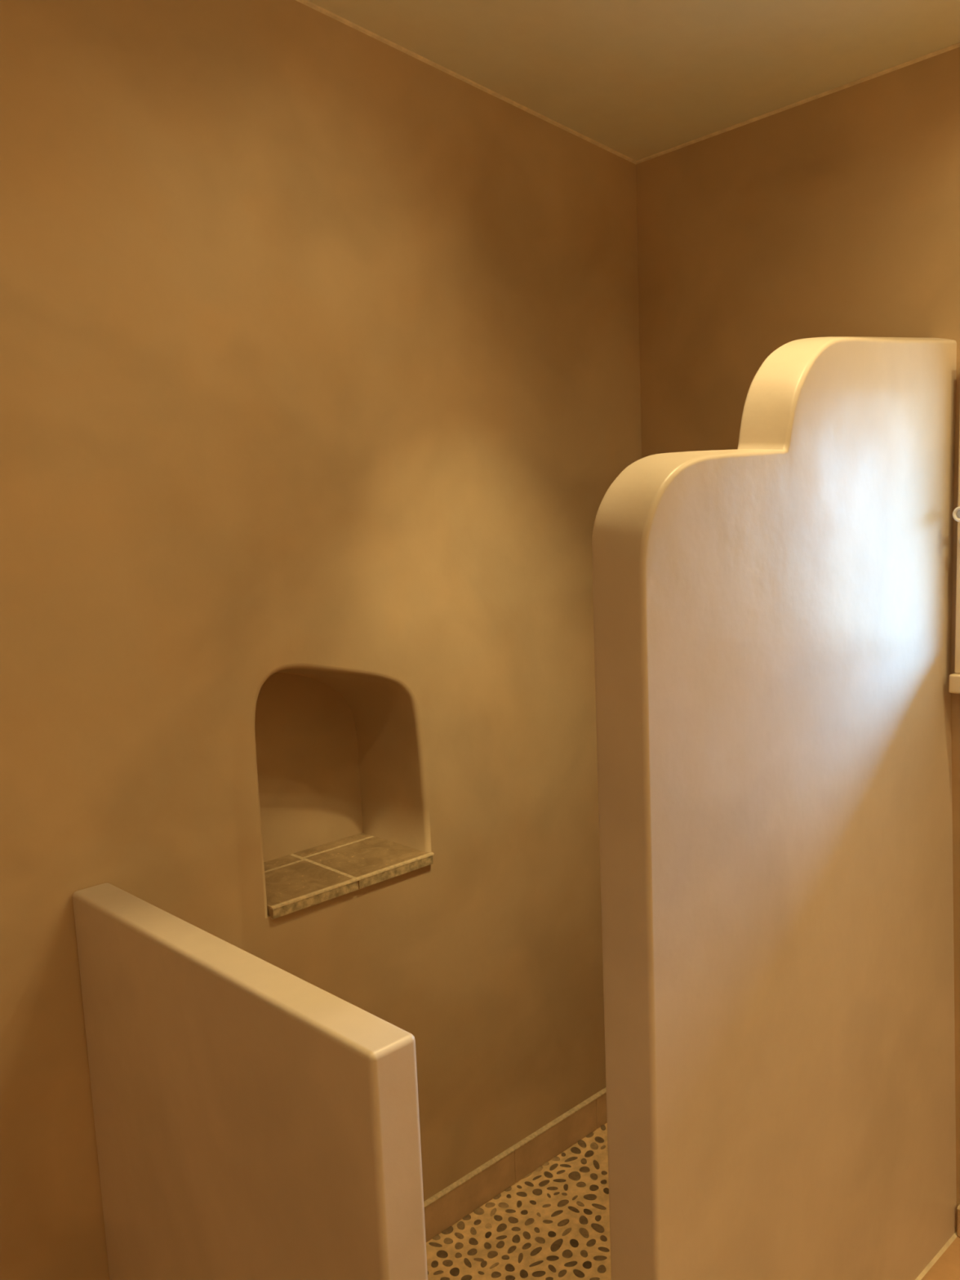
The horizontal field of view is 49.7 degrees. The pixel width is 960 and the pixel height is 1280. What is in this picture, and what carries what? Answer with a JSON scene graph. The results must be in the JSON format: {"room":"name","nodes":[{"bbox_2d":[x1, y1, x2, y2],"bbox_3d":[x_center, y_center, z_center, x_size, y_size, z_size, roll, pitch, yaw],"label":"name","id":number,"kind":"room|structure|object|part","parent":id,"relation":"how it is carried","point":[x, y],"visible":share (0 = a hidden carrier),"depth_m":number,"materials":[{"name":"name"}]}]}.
{"room":"bathroom","nodes":[
{"label":"bathroom","id":0,"kind":"room"},
{"bbox_2d":[72,883,427,1279],"bbox_3d":[-0.335,0.885,1.426,0.062,0.997,0.786,-9,10,-42],"label":"wall","id":1,"kind":"structure","parent":0,"point":[253,1121],"depth_m":1.30,"materials":[{"name":"beige paint"}]},
{"bbox_2d":[0,0,641,1279],"bbox_3d":[-0.886,0.053,1.519,3.325,2.726,0.216,-9,10,-42],"label":"wall","id":2,"kind":"structure","parent":0,"point":[320,394],"depth_m":1.86,"materials":[{"name":"paint"}]},
{"bbox_2d":[263,832,434,919],"bbox_3d":[-0.311,0.465,2.087,0.383,0.025,0.228,-9,10,-42],"label":"niche shelf","id":3,"kind":"object","parent":2,"relation":"attached to","point":[308,877],"visible":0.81,"depth_m":2.06,"materials":[{"name":"tile"}]},
{"bbox_2d":[423,1087,607,1242],"bbox_3d":[-0.048,1.220,2.255,1.390,0.086,0.011,-9,10,-42],"label":"baseboard","id":4,"kind":"structure","parent":2,"relation":"attached to","point":[459,1199],"depth_m":2.36,"materials":[{"name":"brown tile"}]},
{"bbox_2d":[295,0,959,164],"bbox_3d":[0.260,-0.986,0.080,3.325,0.382,3.300,-9,10,-42],"label":"trim","id":5,"kind":"structure","parent":2,"relation":"attached to","point":[306,2],"depth_m":2.06,"materials":[{"name":"beige paint"}]},
{"bbox_2d":[306,0,959,160],"bbox_3d":[0.259,-1.021,0.075,3.325,0.442,3.300,-9,10,-42],"label":"ceiling","id":6,"kind":"structure","parent":0,"point":[639,79],"depth_m":1.92,"materials":[{"name":"beige paint"}]},
{"bbox_2d":[426,1122,959,1279],"bbox_3d":[0.362,1.498,0.414,3.325,0.018,3.305,-9,10,-42],"label":"floor","id":7,"kind":"structure","parent":0,"point":[553,1223],"depth_m":2.21,"materials":[{"name":"stone"}]},
{"bbox_2d":[591,336,956,1279],"bbox_3d":[0.562,0.388,1.738,1.000,1.824,0.087,-9,10,-42],"label":"wall","id":8,"kind":"structure","parent":0,"point":[772,613],"depth_m":1.58,"materials":[{"name":"beige paint"}]},
{"bbox_2d":[635,47,959,1231],"bbox_3d":[1.542,0.127,1.378,0.025,2.416,3.300,-9,10,-42],"label":"wall","id":9,"kind":"structure","parent":0,"point":[837,213],"depth_m":2.14,"materials":[{"name":"paint"}]},
{"bbox_2d":[948,416,959,693],"bbox_3d":[1.056,-0.193,1.799,0.105,0.625,0.458,-9,10,-42],"label":"window","id":10,"kind":"structure","parent":9,"relation":"in","point":[954,678],"depth_m":1.98,"materials":[{"name":"beige paint"}]},
{"bbox_3d":[1.081,0.096,1.849,0.070,0.036,0.458,-9,10,-42],"label":"sill","id":11,"kind":"part","parent":10,"relation":"part of","materials":[{"name":"beige paint"}]},
{"bbox_3d":[0.901,-0.234,1.922,0.052,0.030,0.030,-9,10,-42],"label":"knob","id":12,"kind":"part","parent":10,"relation":"part of","materials":[{"name":"white ceramic"}]},
{"bbox_3d":[0.884,-0.231,1.906,0.001,0.017,0.017,-9,10,-42],"label":"knob","id":13,"kind":"part","parent":10,"relation":"part of","materials":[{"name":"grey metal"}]},
{"bbox_2d":[956,1204,959,1236],"bbox_3d":[1.843,1.289,1.230,0.011,0.066,2.512,-9,10,-42],"label":"baseboard","id":14,"kind":"structure","parent":9,"relation":"attached to","point":[958,1206],"depth_m":2.14,"materials":[{"name":"brown tile"}]}
]}

